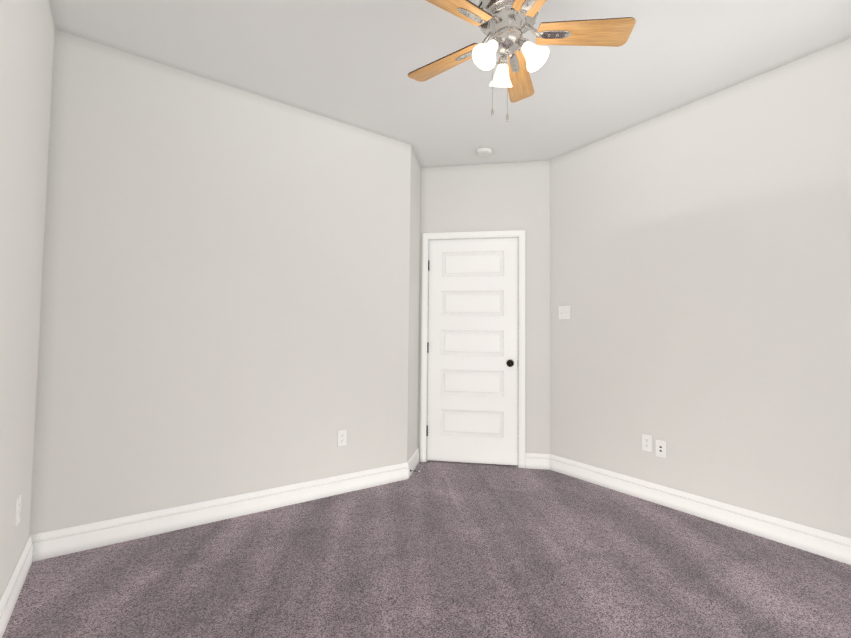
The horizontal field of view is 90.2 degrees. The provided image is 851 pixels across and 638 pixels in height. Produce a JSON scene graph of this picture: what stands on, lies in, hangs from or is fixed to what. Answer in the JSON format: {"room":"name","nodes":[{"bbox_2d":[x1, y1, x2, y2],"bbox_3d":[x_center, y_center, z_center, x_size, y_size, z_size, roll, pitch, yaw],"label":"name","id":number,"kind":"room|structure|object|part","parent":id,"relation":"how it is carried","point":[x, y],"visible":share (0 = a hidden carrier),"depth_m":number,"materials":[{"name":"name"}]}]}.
{"room":"empty bedroom","nodes":[
{"label":"empty bedroom","id":0,"kind":"room"},
{"bbox_2d":[0,0,54,597],"bbox_3d":[-1.041,-0.210,0.776,0.120,2.740,3.594,2,-3,-35],"label":"wall","id":1,"kind":"structure","parent":0,"point":[27,33],"depth_m":1.72,"materials":[{"name":"paint"}]},
{"bbox_2d":[15,495,20,526],"bbox_3d":[-1.758,0.827,1.833,0.007,0.115,0.070,2,-3,-35],"label":"electrical outlet","id":2,"kind":"object","parent":1,"relation":"attached to","point":[18,509],"visible":1,"depth_m":1.82,"materials":[{"name":"white plastic"}]},
{"bbox_2d":[30,29,410,534],"bbox_3d":[-1.135,-0.121,2.840,2.367,2.740,0.120,2,-3,-35],"label":"wall","id":3,"kind":"structure","parent":0,"point":[225,300],"depth_m":2.61,"materials":[{"name":"paint"}]},
{"bbox_2d":[337,430,346,446],"bbox_3d":[-0.609,0.870,3.101,0.070,0.115,0.007,2,-3,-35],"label":"electrical outlet","id":4,"kind":"object","parent":3,"relation":"attached to","point":[342,438],"visible":1,"depth_m":3.10,"materials":[{"name":"white plastic"}]},
{"bbox_2d":[0,447,850,637],"bbox_3d":[0.288,1.158,1.885,3.422,0.131,3.697,2,-3,-35],"label":"baseboard","id":5,"kind":"structure","parent":3,"relation":"attached to","point":[88,536],"depth_m":2.56,"materials":[{"name":"paint"}]},
{"bbox_2d":[407,146,420,460],"bbox_3d":[-0.145,-0.070,3.785,0.120,2.740,0.605,0,-3,10],"label":"wall","id":6,"kind":"structure","parent":0,"point":[414,312],"depth_m":3.70,"materials":[{"name":"paint"}]},
{"bbox_2d":[2,460,850,637],"bbox_3d":[0.322,1.279,2.002,4.222,0.100,4.454,2,-3,-35],"label":"floor","id":7,"kind":"structure","parent":0,"point":[439,549],"depth_m":2.04,"materials":[{"name":"carpet"}]},
{"bbox_2d":[49,0,850,167],"bbox_3d":[0.352,-1.558,2.125,4.222,0.100,4.454,2,-3,-35],"label":"ceiling","id":8,"kind":"structure","parent":0,"point":[354,63],"depth_m":2.42,"materials":[{"name":"paint"}]},
{"bbox_2d":[476,148,491,157],"bbox_3d":[0.504,-1.420,3.646,0.140,0.042,0.140,2,-3,-35],"label":"smoke detector","id":9,"kind":"object","parent":8,"relation":"attached to","point":[483,152],"visible":1,"depth_m":3.60,"materials":[{"name":"white plastic"}]},
{"bbox_2d":[408,0,635,121],"bbox_3d":[0.326,-1.186,1.825,0.993,0.672,1.033,2,-3,-35],"label":"fan","id":10,"kind":"object","parent":8,"relation":"hanging from","point":[505,25],"visible":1,"depth_m":1.81,"materials":[{"name":"brown wood"}]},
{"bbox_3d":[0.097,-1.233,2.047,0.403,0.008,0.134,-1,10,38],"label":"blade","id":11,"kind":"part","parent":10,"relation":"part of","materials":[{"name":"brown wood"}]},
{"bbox_3d":[0.084,-1.250,1.661,0.403,0.008,0.134,2,10,-34],"label":"blade","id":12,"kind":"part","parent":10,"relation":"part of","materials":[{"name":"brown wood"}]},
{"bbox_3d":[0.255,-1.119,1.777,0.117,0.123,0.111,2,-3,-35],"label":"lamp shade","id":13,"kind":"part","parent":10,"relation":"part of","materials":[{"name":"white glass"}]},
{"bbox_3d":[0.271,-1.136,1.787,0.051,0.058,0.043,2,-3,-35],"label":"bulb","id":14,"kind":"part","parent":10,"relation":"part of","materials":[{"name":"white glass"}]},
{"bbox_3d":[0.354,-1.110,1.965,0.105,0.123,0.113,2,-3,-35],"label":"lamp shade","id":15,"kind":"part","parent":10,"relation":"part of","materials":[{"name":"white glass"}]},
{"bbox_3d":[0.469,-1.225,2.153,0.134,0.008,0.403,-14,-7,19],"label":"blade","id":16,"kind":"part","parent":10,"relation":"part of","materials":[{"name":"brown wood"}]},
{"bbox_3d":[0.447,-1.252,1.530,0.134,0.008,0.403,15,-6,-15],"label":"blade","id":17,"kind":"part","parent":10,"relation":"part of","materials":[{"name":"brown wood"}]},
{"bbox_3d":[0.466,-1.116,1.787,0.107,0.123,0.115,2,-3,-35],"label":"lamp shade","id":18,"kind":"part","parent":10,"relation":"part of","materials":[{"name":"white glass"}]},
{"bbox_3d":[0.685,-1.236,1.833,0.403,0.008,0.134,1,-16,2],"label":"blade","id":19,"kind":"part","parent":10,"relation":"part of","materials":[{"name":"brown wood"}]},
{"bbox_2d":[418,161,549,453],"bbox_3d":[0.534,-0.057,3.917,1.417,2.740,0.120,0,-3,10],"label":"wall","id":20,"kind":"structure","parent":0,"point":[493,197],"depth_m":3.84,"materials":[{"name":"paint"}]},
{"bbox_2d":[426,238,517,464],"bbox_3d":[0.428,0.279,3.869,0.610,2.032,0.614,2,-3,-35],"label":"door","id":21,"kind":"structure","parent":20,"relation":"in","point":[472,416],"depth_m":3.86,"materials":[{"name":"paint"}]},
{"bbox_3d":[0.025,0.265,3.937,0.031,1.626,0.031,2,-3,-35],"label":"door hinges","id":22,"kind":"part","parent":21,"relation":"part of","materials":[{"name":"metal"}]},
{"bbox_3d":[0.765,0.396,3.780,0.113,0.066,0.086,2,-3,-35],"label":"knob","id":23,"kind":"part","parent":21,"relation":"part of","materials":[{"name":"black metal"}]},
{"bbox_2d":[420,230,524,467],"bbox_3d":[0.432,0.255,3.904,0.942,2.112,0.122,0,-3,10],"label":"door frame","id":24,"kind":"structure","parent":20,"relation":"attached to","point":[520,234],"depth_m":3.88,"materials":[{"name":"paint"}]},
{"bbox_2d":[550,38,850,537],"bbox_3d":[1.985,-0.098,2.629,0.120,2.740,3.105,2,-3,-35],"label":"wall","id":25,"kind":"structure","parent":0,"point":[700,267],"depth_m":2.69,"materials":[{"name":"paint"}]},
{"bbox_2d":[559,306,569,318],"bbox_3d":[1.184,-0.055,3.631,0.020,0.115,0.116,2,-3,-35],"label":"light switch","id":26,"kind":"object","parent":25,"relation":"attached to","point":[564,312],"visible":1,"depth_m":3.63,"materials":[{"name":"white plastic"}]},
{"bbox_2d":[642,434,651,451],"bbox_3d":[1.581,0.886,3.029,0.007,0.115,0.070,2,-3,-35],"label":"electrical outlet","id":27,"kind":"object","parent":25,"relation":"attached to","point":[646,442],"visible":1,"depth_m":3.03,"materials":[{"name":"white plastic"}]},
{"bbox_2d":[656,440,665,457],"bbox_3d":[1.637,0.903,2.950,0.007,0.115,0.070,2,-3,-35],"label":"outlet","id":28,"kind":"object","parent":25,"relation":"attached to","point":[660,448],"visible":1,"depth_m":2.95,"materials":[{"name":"white plastic"}]}
]}

